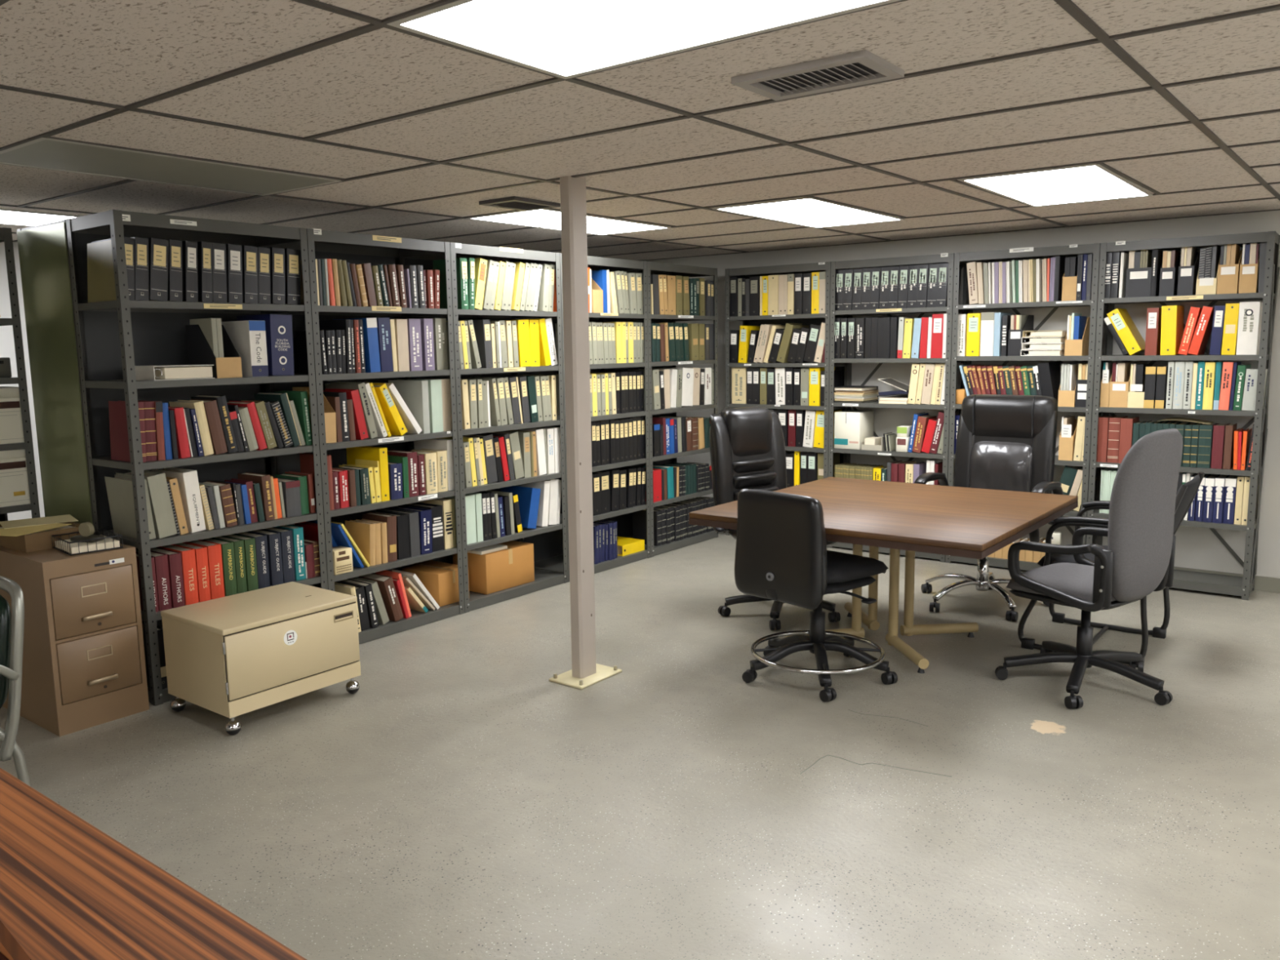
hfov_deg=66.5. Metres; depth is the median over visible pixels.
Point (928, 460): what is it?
paperback book
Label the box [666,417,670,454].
paperback book
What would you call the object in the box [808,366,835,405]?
ring binder
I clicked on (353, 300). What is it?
book
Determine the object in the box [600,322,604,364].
ring binder
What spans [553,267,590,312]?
ring binder
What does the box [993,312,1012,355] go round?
ring binder
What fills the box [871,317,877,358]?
ring binder
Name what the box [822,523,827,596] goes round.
backrest cushion
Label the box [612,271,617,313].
paperback book
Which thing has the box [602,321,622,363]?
ring binder
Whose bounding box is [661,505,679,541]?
book
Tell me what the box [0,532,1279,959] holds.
floor
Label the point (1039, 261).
magazine
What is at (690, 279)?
book
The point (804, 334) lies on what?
ring binder
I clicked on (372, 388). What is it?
ring binder
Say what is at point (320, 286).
paperback book
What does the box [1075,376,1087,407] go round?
magazine file
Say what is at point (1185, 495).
chair
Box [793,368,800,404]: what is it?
ring binder
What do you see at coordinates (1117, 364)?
magazine
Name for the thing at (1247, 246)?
magazine
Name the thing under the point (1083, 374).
magazine
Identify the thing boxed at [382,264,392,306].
book
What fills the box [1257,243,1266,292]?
magazine
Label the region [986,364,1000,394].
book
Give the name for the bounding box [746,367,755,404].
ring binder
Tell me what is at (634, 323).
ring binder
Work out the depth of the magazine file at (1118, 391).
6.11 m
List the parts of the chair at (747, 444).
armrest, backrest, headrest panel, leg, leg, seat, leg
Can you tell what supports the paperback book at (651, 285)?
on the shelving unit at (624, 522)
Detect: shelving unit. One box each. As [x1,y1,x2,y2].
[0,227,39,521]
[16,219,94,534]
[66,209,328,706]
[260,228,464,644]
[403,242,568,613]
[515,253,650,582]
[604,261,718,557]
[724,262,845,547]
[827,253,967,562]
[945,243,1107,570]
[1085,231,1279,599]
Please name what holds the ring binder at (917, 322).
on the shelving unit at (944, 258)
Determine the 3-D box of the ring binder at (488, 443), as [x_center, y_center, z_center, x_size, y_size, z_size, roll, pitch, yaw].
[-1.014,-0.136,5.957,0.292,0.296,0.107,5,10,37]
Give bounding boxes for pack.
[897,425,911,437]
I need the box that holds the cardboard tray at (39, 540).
[0,521,80,552]
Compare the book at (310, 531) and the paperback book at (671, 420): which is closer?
the book at (310, 531)
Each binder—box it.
[87,240,116,302]
[91,236,134,300]
[104,474,155,539]
[115,470,177,538]
[131,236,149,301]
[134,364,214,380]
[142,620,167,688]
[147,237,168,301]
[151,466,205,533]
[165,476,188,534]
[166,239,182,302]
[182,240,198,302]
[196,241,212,302]
[212,242,226,302]
[221,320,268,377]
[226,244,242,303]
[236,314,293,375]
[241,244,257,303]
[256,246,271,304]
[267,247,284,304]
[284,248,300,305]
[323,388,368,439]
[324,382,377,439]
[332,317,380,372]
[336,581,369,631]
[338,464,376,503]
[346,445,389,501]
[350,464,380,502]
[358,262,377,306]
[364,382,387,437]
[364,382,391,436]
[365,510,409,559]
[372,382,407,435]
[376,317,393,372]
[377,507,420,556]
[385,382,422,434]
[387,455,408,497]
[388,379,430,433]
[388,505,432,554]
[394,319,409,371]
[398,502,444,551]
[407,318,422,370]
[407,378,443,432]
[413,438,454,490]
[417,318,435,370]
[425,378,452,431]
[432,318,448,369]
[438,436,477,486]
[444,493,476,544]
[445,319,481,368]
[445,320,464,368]
[446,320,468,368]
[449,378,470,429]
[460,378,484,427]
[462,377,501,426]
[462,433,497,484]
[462,436,480,485]
[462,441,471,487]
[464,320,471,368]
[466,436,484,484]
[467,379,477,428]
[468,492,483,542]
[469,377,507,425]
[472,319,493,368]
[474,257,487,309]
[475,492,488,541]
[477,491,492,539]
[479,438,487,484]
[480,491,497,538]
[481,380,488,426]
[482,259,495,310]
[482,376,520,424]
[484,432,515,479]
[488,261,499,310]
[489,320,508,367]
[489,321,500,368]
[490,324,496,368]
[491,431,524,479]
[493,261,506,310]
[493,375,530,422]
[493,435,509,481]
[493,436,503,482]
[494,377,513,424]
[499,485,540,528]
[500,261,511,310]
[501,375,538,422]
[504,319,531,366]
[504,320,513,367]
[506,262,515,310]
[511,262,524,311]
[511,320,519,367]
[514,318,551,365]
[514,427,546,475]
[514,430,537,476]
[515,480,550,526]
[518,431,531,477]
[519,262,530,311]
[523,374,556,420]
[524,262,534,311]
[528,262,538,311]
[528,320,539,366]
[530,318,557,365]
[533,263,542,311]
[533,427,548,474]
[534,375,548,421]
[534,376,542,422]
[535,375,551,420]
[536,426,561,473]
[537,263,550,311]
[537,427,555,474]
[544,479,559,524]
[548,264,555,311]
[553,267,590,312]
[555,322,592,364]
[555,373,592,416]
[555,477,561,513]
[559,421,596,466]
[590,372,616,413]
[590,373,597,416]
[590,373,608,414]
[591,270,607,313]
[591,322,597,364]
[591,372,620,413]
[591,470,610,513]
[591,472,600,515]
[592,371,628,413]
[595,322,601,364]
[595,421,600,466]
[596,373,605,415]
[596,374,600,415]
[596,420,605,465]
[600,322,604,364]
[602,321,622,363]
[602,323,608,364]
[604,419,609,464]
[604,469,619,511]
[606,322,613,363]
[608,271,623,313]
[608,373,612,414]
[608,419,615,463]
[610,323,616,363]
[610,468,626,509]
[611,418,624,462]
[614,419,619,462]
[614,467,633,507]
[617,536,644,555]
[618,417,632,461]
[619,271,627,313]
[619,372,625,413]
[619,418,628,461]
[620,466,636,506]
[621,321,626,363]
[621,368,660,409]
[623,271,629,313]
[623,466,641,506]
[625,322,628,363]
[625,371,632,412]
[626,272,636,313]
[626,321,633,362]
[626,417,637,460]
[627,466,645,504]
[628,371,636,412]
[633,322,636,362]
[634,416,641,459]
[635,273,643,314]
[635,371,640,411]
[636,322,640,362]
[640,322,644,362]
[640,371,644,411]
[640,416,645,458]
[641,274,659,314]
[652,367,693,405]
[652,423,660,456]
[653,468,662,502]
[658,275,664,314]
[658,368,670,408]
[658,370,665,408]
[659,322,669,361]
[662,275,667,314]
[666,275,675,315]
[667,322,675,361]
[670,368,677,407]
[673,322,680,360]
[675,275,682,315]
[675,369,682,407]
[678,323,684,360]
[682,276,689,315]
[682,323,689,360]
[684,367,700,404]
[687,323,698,360]
[695,367,711,404]
[697,277,705,315]
[697,324,704,359]
[699,368,704,404]
[704,280,710,315]
[704,324,709,359]
[709,324,714,359]
[710,280,714,315]
[711,368,714,404]
[728,329,741,363]
[729,275,749,316]
[731,367,749,404]
[737,278,742,315]
[737,325,760,363]
[742,278,749,315]
[745,279,749,315]
[746,329,759,363]
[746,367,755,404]
[749,276,759,315]
[752,367,763,404]
[753,324,764,363]
[756,324,781,363]
[760,367,778,404]
[762,275,768,315]
[766,368,775,404]
[768,275,778,315]
[768,328,784,363]
[775,367,788,404]
[776,323,808,363]
[777,408,790,446]
[778,275,783,315]
[783,274,787,314]
[785,367,808,404]
[785,451,794,487]
[786,328,801,363]
[787,274,794,314]
[787,408,795,446]
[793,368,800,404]
[794,273,803,314]
[794,451,800,485]
[795,327,809,363]
[795,409,806,447]
[800,368,808,405]
[800,451,807,484]
[802,273,811,314]
[803,324,821,363]
[803,409,817,447]
[807,452,820,482]
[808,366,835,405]
[811,271,819,313]
[813,322,825,363]
[813,409,841,448]
[817,452,839,479]
[818,271,836,313]
[820,369,841,405]
[834,318,840,358]
[835,270,844,310]
[840,318,848,358]
[842,269,853,310]
[847,318,855,358]
[851,268,862,310]
[854,317,865,358]
[860,268,871,309]
[864,317,871,358]
[869,267,881,309]
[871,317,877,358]
[876,377,909,396]
[877,317,884,358]
[879,266,889,309]
[883,317,890,358]
[888,266,899,308]
[889,317,898,358]
[897,266,909,308]
[897,317,917,358]
[902,318,909,358]
[906,265,918,307]
[906,318,914,358]
[907,362,926,404]
[911,318,921,358]
[915,362,933,404]
[916,264,928,307]
[919,317,928,358]
[920,362,939,404]
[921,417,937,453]
[926,263,938,306]
[930,314,943,358]
[930,362,945,404]
[935,363,944,404]
[936,263,961,306]
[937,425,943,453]
[940,362,963,404]
[942,313,958,358]
[953,414,959,453]
[956,314,967,355]
[965,313,981,355]
[979,311,995,355]
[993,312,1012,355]
[1020,349,1064,355]
[1021,336,1066,343]
[1021,342,1065,349]
[1022,330,1066,337]
[1037,361,1061,404]
[1053,256,1065,301]
[1069,466,1083,511]
[1073,414,1085,461]
[1073,477,1096,511]
[1075,254,1083,300]
[1080,414,1100,461]
[1085,253,1093,300]
[1103,316,1129,355]
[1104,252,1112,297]
[1106,308,1145,355]
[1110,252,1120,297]
[1144,307,1161,355]
[1160,305,1183,355]
[1177,306,1202,355]
[1187,306,1214,355]
[1208,306,1225,355]
[1221,303,1239,355]
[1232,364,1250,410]
[1233,427,1243,469]
[1234,475,1245,524]
[1235,301,1262,355]
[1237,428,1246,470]
[1240,428,1252,470]
[1240,475,1249,524]
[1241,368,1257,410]
[1253,368,1267,410]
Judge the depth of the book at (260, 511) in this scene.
4.67 m
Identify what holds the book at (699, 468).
on the shelving unit at (624, 522)
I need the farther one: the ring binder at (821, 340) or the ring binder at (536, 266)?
the ring binder at (821, 340)
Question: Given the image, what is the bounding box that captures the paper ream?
[466,543,506,555]
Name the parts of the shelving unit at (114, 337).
post, post, shelf, panel, shelf, shelf, shelf, shelf, shelf, shelf, post, post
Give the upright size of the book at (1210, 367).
0.281 m
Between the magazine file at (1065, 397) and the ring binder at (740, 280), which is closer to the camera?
the magazine file at (1065, 397)
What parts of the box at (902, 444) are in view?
panel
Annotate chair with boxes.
[0,575,30,786]
[709,406,840,630]
[734,488,897,702]
[914,394,1063,621]
[995,428,1182,709]
[1017,471,1204,666]
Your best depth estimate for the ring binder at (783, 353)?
7.49 m
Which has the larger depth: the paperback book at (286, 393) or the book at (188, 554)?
the paperback book at (286, 393)
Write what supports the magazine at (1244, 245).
in the magazine file at (1249, 273)
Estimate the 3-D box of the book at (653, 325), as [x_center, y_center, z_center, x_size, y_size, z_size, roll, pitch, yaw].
[0.014,-1.007,7.154,0.237,0.279,0.048,5,12,37]
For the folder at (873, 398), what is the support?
on the folder at (875, 400)
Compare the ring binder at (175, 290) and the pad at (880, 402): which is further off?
the pad at (880, 402)
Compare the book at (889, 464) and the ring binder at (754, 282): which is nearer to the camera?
the book at (889, 464)
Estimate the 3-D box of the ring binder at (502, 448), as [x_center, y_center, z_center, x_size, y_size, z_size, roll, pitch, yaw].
[-0.943,-0.138,6.045,0.292,0.274,0.082,5,10,37]
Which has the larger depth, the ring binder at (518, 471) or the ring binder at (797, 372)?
the ring binder at (797, 372)
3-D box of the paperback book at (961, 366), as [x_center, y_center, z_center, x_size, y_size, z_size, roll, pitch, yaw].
[2.286,-0.664,6.758,0.093,0.266,0.201,5,10,37]
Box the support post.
[549,176,622,689]
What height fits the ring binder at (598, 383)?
0.278 m
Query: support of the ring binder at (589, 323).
on the shelving unit at (548, 546)
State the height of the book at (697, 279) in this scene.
0.280 m
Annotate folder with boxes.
[833,385,878,391]
[833,391,877,395]
[833,394,877,397]
[833,397,877,400]
[833,399,877,403]
[834,395,877,399]
[835,389,878,393]
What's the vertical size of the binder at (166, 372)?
0.062 m
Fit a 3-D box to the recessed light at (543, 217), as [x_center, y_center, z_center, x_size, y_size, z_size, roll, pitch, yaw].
[-0.393,-1.542,5.857,0.590,0.007,1.210,5,10,37]
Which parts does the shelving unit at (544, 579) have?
post, post, panel, shelf, shelf, shelf, shelf, shelf, shelf, shelf, post, post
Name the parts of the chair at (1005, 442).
armrest, leg, leg, leg, leg, leg, panel, headrest panel, backrest, armrest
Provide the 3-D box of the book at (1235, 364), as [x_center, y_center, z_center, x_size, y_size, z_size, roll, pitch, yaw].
[3.543,-0.562,5.809,0.018,0.279,0.202,7,11,37]
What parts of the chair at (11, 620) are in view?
backrest, armrest, leg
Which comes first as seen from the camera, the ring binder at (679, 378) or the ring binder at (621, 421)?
the ring binder at (621, 421)
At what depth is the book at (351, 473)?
5.09 m
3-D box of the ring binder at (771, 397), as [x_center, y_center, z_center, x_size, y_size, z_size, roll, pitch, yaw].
[1.096,-0.742,7.703,0.069,0.278,0.257,5,10,37]
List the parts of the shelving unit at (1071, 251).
post, post, shelf, shelf, shelf, shelf, shelf, shelf, shelf, post, post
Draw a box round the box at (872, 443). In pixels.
[861,436,884,450]
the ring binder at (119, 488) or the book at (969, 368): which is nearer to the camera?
the ring binder at (119, 488)
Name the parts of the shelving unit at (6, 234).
shelf, post, shelf, shelf, shelf, shelf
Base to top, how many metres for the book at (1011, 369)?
0.262 m
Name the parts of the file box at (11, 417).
lid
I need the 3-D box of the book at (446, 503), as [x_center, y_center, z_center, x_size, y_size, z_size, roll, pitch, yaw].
[-1.197,0.248,5.711,0.237,0.283,0.060,5,10,37]
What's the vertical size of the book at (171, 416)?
0.216 m
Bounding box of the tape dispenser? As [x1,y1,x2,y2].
[70,521,104,542]
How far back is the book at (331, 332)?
4.95 m
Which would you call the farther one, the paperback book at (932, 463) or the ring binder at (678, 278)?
the ring binder at (678, 278)
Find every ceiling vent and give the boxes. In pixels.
[479,195,560,211]
[731,49,904,101]
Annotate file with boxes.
[186,324,242,377]
[292,386,336,443]
[332,546,352,575]
[591,277,603,312]
[986,551,995,557]
[995,548,1002,558]
[1002,543,1010,559]
[1007,315,1034,355]
[1018,537,1029,560]
[1025,550,1033,562]
[1032,537,1045,562]
[1040,541,1045,558]
[1057,385,1075,406]
[1057,418,1077,460]
[1061,274,1077,301]
[1064,317,1089,355]
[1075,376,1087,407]
[1099,369,1111,407]
[1108,375,1130,407]
[1124,266,1151,297]
[1127,384,1144,408]
[1159,255,1181,296]
[1177,250,1199,295]
[1195,257,1220,294]
[1216,249,1242,293]
[1238,256,1259,293]
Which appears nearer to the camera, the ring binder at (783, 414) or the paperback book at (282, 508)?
the paperback book at (282, 508)
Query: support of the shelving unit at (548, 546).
on the floor
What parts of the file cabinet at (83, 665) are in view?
drawer, handle, drawer, handle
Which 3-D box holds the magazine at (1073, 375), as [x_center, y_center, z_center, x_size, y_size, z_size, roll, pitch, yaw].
[2.832,-0.621,6.367,0.012,0.264,0.190,5,10,37]
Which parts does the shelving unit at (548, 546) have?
panel, post, shelf, shelf, shelf, shelf, shelf, post, shelf, shelf, post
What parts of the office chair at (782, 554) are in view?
knob, backrest, leg, leg, leg, leg, leg, seat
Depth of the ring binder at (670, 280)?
7.21 m
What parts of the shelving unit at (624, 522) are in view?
panel, post, shelf, shelf, shelf, post, shelf, shelf, shelf, shelf, post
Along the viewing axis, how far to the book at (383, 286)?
5.15 m
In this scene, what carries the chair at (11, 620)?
on the floor
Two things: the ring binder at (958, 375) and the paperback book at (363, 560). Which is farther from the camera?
the ring binder at (958, 375)
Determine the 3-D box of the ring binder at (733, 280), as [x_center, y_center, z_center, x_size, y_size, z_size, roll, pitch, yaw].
[0.814,-1.464,7.807,0.066,0.311,0.257,5,10,37]
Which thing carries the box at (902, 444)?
on the shelving unit at (944, 258)
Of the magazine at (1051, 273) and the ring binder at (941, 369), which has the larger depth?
the ring binder at (941, 369)
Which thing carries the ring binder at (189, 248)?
on the shelving unit at (114, 337)
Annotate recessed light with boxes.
[0,137,341,195]
[0,208,81,226]
[386,0,901,79]
[466,208,672,235]
[711,196,905,227]
[958,163,1154,207]
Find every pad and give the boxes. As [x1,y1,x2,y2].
[879,395,908,400]
[879,400,910,404]
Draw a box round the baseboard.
[1173,566,1279,593]
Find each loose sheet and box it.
[0,514,78,528]
[0,523,71,536]
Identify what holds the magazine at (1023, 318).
in the magazine file at (1015, 345)
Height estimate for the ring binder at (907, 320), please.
0.277 m
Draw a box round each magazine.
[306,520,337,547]
[883,431,892,450]
[886,433,895,450]
[982,262,985,303]
[984,262,988,303]
[986,262,989,303]
[988,262,992,303]
[991,262,994,303]
[994,262,995,303]
[995,262,997,303]
[997,262,999,303]
[999,262,1000,303]
[1000,261,1002,302]
[1002,262,1004,302]
[1004,262,1006,302]
[1005,262,1008,302]
[1007,261,1013,302]
[1010,315,1014,329]
[1011,260,1013,302]
[1013,260,1015,302]
[1013,315,1016,329]
[1015,260,1018,302]
[1016,315,1019,329]
[1018,260,1020,302]
[1018,315,1028,329]
[1020,260,1023,302]
[1022,259,1026,302]
[1025,259,1027,302]
[1026,259,1030,302]
[1029,259,1031,302]
[1031,258,1033,302]
[1032,259,1035,302]
[1034,259,1035,302]
[1035,258,1037,302]
[1037,258,1042,302]
[1042,258,1044,302]
[1044,258,1044,301]
[1044,258,1047,301]
[1046,257,1050,301]
[1048,257,1052,301]
[1050,257,1054,301]
[1052,257,1055,301]
[1060,363,1070,390]
[1061,414,1071,431]
[1062,364,1066,390]
[1063,416,1074,435]
[1064,257,1070,276]
[1066,315,1071,339]
[1066,363,1077,390]
[1068,315,1071,339]
[1069,257,1078,276]
[1069,364,1078,391]
[1071,313,1081,339]
[1073,315,1086,339]
[1078,363,1086,379]
[1081,364,1085,379]
[1085,363,1088,379]
[1098,467,1107,512]
[1101,467,1111,512]
[1102,467,1112,513]
[1104,467,1113,513]
[1105,362,1114,382]
[1106,467,1115,513]
[1109,468,1116,501]
[1111,362,1119,382]
[1111,468,1118,488]
[1115,364,1117,382]
[1116,362,1131,382]
[1119,252,1128,297]
[1128,250,1136,268]
[1129,364,1133,391]
[1132,362,1142,391]
[1133,251,1140,268]
[1134,364,1149,391]
[1139,249,1143,267]
[1142,248,1147,267]
[1145,249,1152,267]
[1162,250,1167,267]
[1166,251,1171,267]
[1170,250,1180,267]
[1180,247,1184,266]
[1183,246,1187,266]
[1186,246,1196,266]
[1210,244,1221,278]
[1219,244,1226,265]
[1222,244,1226,264]
[1226,244,1231,264]
[1230,244,1239,264]
[1241,244,1246,264]
[1244,244,1250,264]
[1248,243,1257,264]
[1255,244,1259,263]
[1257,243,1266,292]
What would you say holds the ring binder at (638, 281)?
on the shelving unit at (548, 546)
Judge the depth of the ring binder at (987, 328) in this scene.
6.55 m
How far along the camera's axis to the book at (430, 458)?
5.50 m
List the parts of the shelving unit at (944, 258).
post, post, shelf, shelf, shelf, shelf, shelf, shelf, post, post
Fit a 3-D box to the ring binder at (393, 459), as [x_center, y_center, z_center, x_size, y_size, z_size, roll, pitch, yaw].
[-1.393,-0.023,5.445,0.272,0.224,0.034,5,9,37]
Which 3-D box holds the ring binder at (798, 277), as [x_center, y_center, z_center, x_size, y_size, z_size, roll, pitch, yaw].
[1.270,-1.418,7.464,0.065,0.302,0.257,5,10,37]
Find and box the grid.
[0,0,1279,261]
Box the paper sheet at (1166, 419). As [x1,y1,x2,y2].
[1154,417,1213,424]
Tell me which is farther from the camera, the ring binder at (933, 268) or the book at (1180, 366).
the ring binder at (933, 268)
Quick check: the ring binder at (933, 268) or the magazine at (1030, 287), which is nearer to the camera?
the magazine at (1030, 287)
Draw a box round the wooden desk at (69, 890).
[0,768,306,959]
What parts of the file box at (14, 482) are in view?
lid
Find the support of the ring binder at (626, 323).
on the shelving unit at (548, 546)
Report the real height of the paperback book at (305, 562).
0.083 m
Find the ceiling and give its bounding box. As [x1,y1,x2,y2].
[0,0,1279,260]
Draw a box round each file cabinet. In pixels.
[0,543,149,736]
[160,581,360,734]
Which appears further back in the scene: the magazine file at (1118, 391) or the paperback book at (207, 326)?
the magazine file at (1118, 391)
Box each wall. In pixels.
[0,241,44,520]
[645,210,1279,577]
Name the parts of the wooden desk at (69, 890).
panel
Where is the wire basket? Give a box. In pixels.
[51,528,123,555]
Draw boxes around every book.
[108,400,146,462]
[135,550,172,611]
[135,552,159,612]
[137,400,156,461]
[137,400,165,460]
[150,546,185,608]
[157,544,199,604]
[162,402,172,459]
[166,481,180,535]
[168,400,213,455]
[168,406,190,458]
[168,409,178,458]
[175,542,210,601]
[183,408,192,457]
[184,408,198,457]
[184,539,224,599]
[189,318,218,357]
[189,399,227,454]
[189,408,204,456]
[191,394,237,453]
[198,482,225,528]
[199,484,213,529]
[201,537,237,595]
[202,480,237,527]
[204,485,220,528]
[212,480,239,525]
[212,535,247,593]
[215,318,223,357]
[222,533,258,591]
[224,478,257,523]
[225,481,251,524]
[226,400,266,450]
[227,404,248,451]
[228,410,244,452]
[235,483,244,524]
[235,531,270,588]
[237,471,275,520]
[238,406,257,451]
[240,400,276,449]
[248,528,283,586]
[253,391,300,446]
[253,482,264,521]
[254,400,293,448]
[261,527,295,583]
[263,401,284,448]
[270,475,277,519]
[272,477,282,518]
[274,390,312,445]
[274,524,306,580]
[275,473,309,515]
[276,477,301,517]
[278,481,285,517]
[284,471,315,513]
[285,392,301,445]
[288,400,305,445]
[294,330,327,373]
[294,521,319,564]
[299,453,333,510]
[300,258,319,305]
[303,538,319,576]
[303,542,315,577]
[305,562,307,578]
[316,258,323,305]
[316,520,364,568]
[319,319,352,373]
[320,258,326,305]
[323,391,350,441]
[324,258,329,306]
[324,330,332,373]
[325,396,342,442]
[326,258,335,306]
[326,329,342,373]
[329,330,337,373]
[330,521,369,566]
[331,258,340,306]
[332,467,356,506]
[332,468,349,507]
[332,471,339,509]
[334,582,360,632]
[335,466,360,506]
[337,259,347,306]
[339,577,389,624]
[340,466,370,505]
[340,578,378,628]
[341,329,346,373]
[342,260,352,306]
[345,520,375,565]
[346,262,356,306]
[346,399,355,440]
[349,263,361,306]
[351,320,355,373]
[353,320,360,373]
[354,319,365,373]
[354,519,382,564]
[355,264,368,306]
[355,458,381,502]
[358,573,403,622]
[361,511,396,561]
[361,518,387,563]
[370,264,389,306]
[370,265,382,306]
[374,572,435,610]
[375,569,411,617]
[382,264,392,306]
[386,264,399,306]
[386,449,418,497]
[387,462,403,499]
[390,319,397,371]
[391,568,439,609]
[391,577,408,618]
[395,264,407,307]
[403,265,418,307]
[403,268,411,307]
[404,586,428,613]
[410,450,437,494]
[412,448,448,492]
[415,265,425,308]
[417,453,426,495]
[419,497,453,549]
[422,270,426,308]
[425,270,434,308]
[432,257,468,309]
[432,269,439,308]
[442,497,456,547]
[466,257,474,309]
[485,489,515,534]
[486,380,490,426]
[494,493,500,537]
[497,321,502,367]
[497,495,511,535]
[497,496,505,537]
[506,430,533,476]
[512,493,522,533]
[515,377,523,423]
[556,480,561,524]
[590,269,591,312]
[593,520,612,559]
[593,522,604,561]
[593,524,598,564]
[593,524,601,563]
[595,522,608,560]
[597,520,615,559]
[597,520,617,558]
[606,270,610,313]
[608,271,616,313]
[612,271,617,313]
[632,509,662,546]
[641,284,653,314]
[644,464,674,498]
[650,323,656,361]
[652,417,666,454]
[653,467,667,499]
[653,506,671,543]
[653,507,666,544]
[655,323,660,361]
[657,415,687,452]
[657,505,674,542]
[658,416,681,452]
[658,464,682,496]
[659,324,666,361]
[659,424,663,455]
[661,470,663,500]
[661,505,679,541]
[662,463,688,494]
[662,464,685,495]
[663,503,684,539]
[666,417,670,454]
[669,418,674,453]
[670,463,691,494]
[671,462,693,493]
[671,502,687,538]
[672,462,696,493]
[673,418,678,453]
[673,466,676,497]
[674,502,691,537]
[675,466,679,497]
[678,501,696,536]
[681,500,700,535]
[684,462,709,490]
[684,498,703,533]
[685,417,692,451]
[688,278,693,315]
[690,416,710,447]
[690,417,698,450]
[690,417,704,448]
[690,497,706,533]
[692,278,696,315]
[695,497,711,532]
[696,278,699,315]
[696,464,702,492]
[698,496,714,530]
[700,464,705,491]
[703,417,709,448]
[708,464,712,489]
[760,275,762,315]
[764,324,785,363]
[822,342,825,362]
[834,462,846,477]
[837,462,850,477]
[840,463,848,477]
[843,462,856,478]
[845,463,858,478]
[848,463,859,478]
[851,463,862,478]
[854,463,865,479]
[857,464,869,479]
[860,464,871,479]
[863,464,876,479]
[866,465,875,479]
[869,464,882,479]
[873,465,886,480]
[880,467,886,480]
[884,432,893,450]
[886,459,901,481]
[888,434,897,451]
[890,460,905,482]
[897,460,914,482]
[905,461,916,483]
[907,412,928,452]
[911,414,936,453]
[913,461,926,483]
[925,458,936,484]
[926,317,932,358]
[928,410,955,453]
[929,458,942,484]
[934,462,942,484]
[959,364,971,395]
[963,365,973,395]
[966,262,978,304]
[967,364,979,394]
[971,364,984,394]
[976,262,981,303]
[976,364,990,394]
[978,262,984,303]
[981,364,995,394]
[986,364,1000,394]
[993,364,1006,394]
[997,364,1011,395]
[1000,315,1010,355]
[1002,364,1017,395]
[1008,364,1022,395]
[1014,365,1025,395]
[1020,364,1035,395]
[1026,365,1036,395]
[1032,365,1042,395]
[1059,465,1082,495]
[1080,253,1088,300]
[1096,415,1115,462]
[1106,415,1127,462]
[1118,416,1139,463]
[1132,421,1144,445]
[1138,421,1146,439]
[1143,365,1160,408]
[1144,420,1157,435]
[1150,249,1163,296]
[1151,421,1162,432]
[1155,365,1168,408]
[1156,421,1168,431]
[1163,422,1173,429]
[1165,360,1177,408]
[1168,422,1180,428]
[1172,360,1187,408]
[1175,422,1188,466]
[1176,471,1183,492]
[1182,360,1198,408]
[1182,422,1196,466]
[1182,472,1186,484]
[1183,472,1195,519]
[1187,473,1197,520]
[1190,422,1201,467]
[1191,362,1198,408]
[1195,360,1209,409]
[1195,474,1209,521]
[1196,422,1217,467]
[1198,248,1206,279]
[1202,361,1216,409]
[1202,474,1219,522]
[1204,246,1213,278]
[1210,422,1227,468]
[1212,474,1228,523]
[1213,361,1223,409]
[1218,361,1235,409]
[1222,422,1236,469]
[1222,475,1238,524]
[1228,361,1240,409]
[1245,423,1253,470]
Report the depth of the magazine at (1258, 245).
5.60 m
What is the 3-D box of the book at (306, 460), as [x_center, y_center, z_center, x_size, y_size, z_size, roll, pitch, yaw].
[-1.671,0.007,5.049,0.234,0.281,0.031,5,10,37]
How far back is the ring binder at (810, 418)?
7.44 m
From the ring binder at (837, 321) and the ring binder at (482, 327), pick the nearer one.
the ring binder at (482, 327)
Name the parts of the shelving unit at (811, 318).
post, shelf, shelf, shelf, shelf, panel, shelf, post, post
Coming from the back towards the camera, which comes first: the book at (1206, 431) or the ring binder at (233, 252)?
the book at (1206, 431)
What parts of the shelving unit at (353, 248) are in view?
post, post, panel, shelf, shelf, shelf, shelf, shelf, shelf, post, shelf, post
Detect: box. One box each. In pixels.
[0,386,24,444]
[0,448,30,506]
[401,560,469,606]
[452,540,534,594]
[834,409,874,449]
[861,436,884,450]
[895,436,910,452]
[955,388,966,404]
[1051,530,1062,544]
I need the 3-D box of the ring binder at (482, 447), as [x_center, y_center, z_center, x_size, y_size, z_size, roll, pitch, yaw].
[-1.051,-0.119,5.916,0.292,0.276,0.058,5,10,37]
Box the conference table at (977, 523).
[688,476,1078,673]
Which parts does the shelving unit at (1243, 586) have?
post, post, shelf, shelf, shelf, shelf, shelf, shelf, shelf, post, post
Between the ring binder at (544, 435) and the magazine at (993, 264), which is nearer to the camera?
the ring binder at (544, 435)
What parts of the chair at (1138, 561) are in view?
leg, armrest, leg, seat, leg, leg, armrest, leg, backrest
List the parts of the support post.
plate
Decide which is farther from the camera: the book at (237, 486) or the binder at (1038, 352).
the binder at (1038, 352)
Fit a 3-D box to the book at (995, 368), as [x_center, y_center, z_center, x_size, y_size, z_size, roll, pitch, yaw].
[2.463,-0.646,6.632,0.070,0.260,0.202,5,10,37]

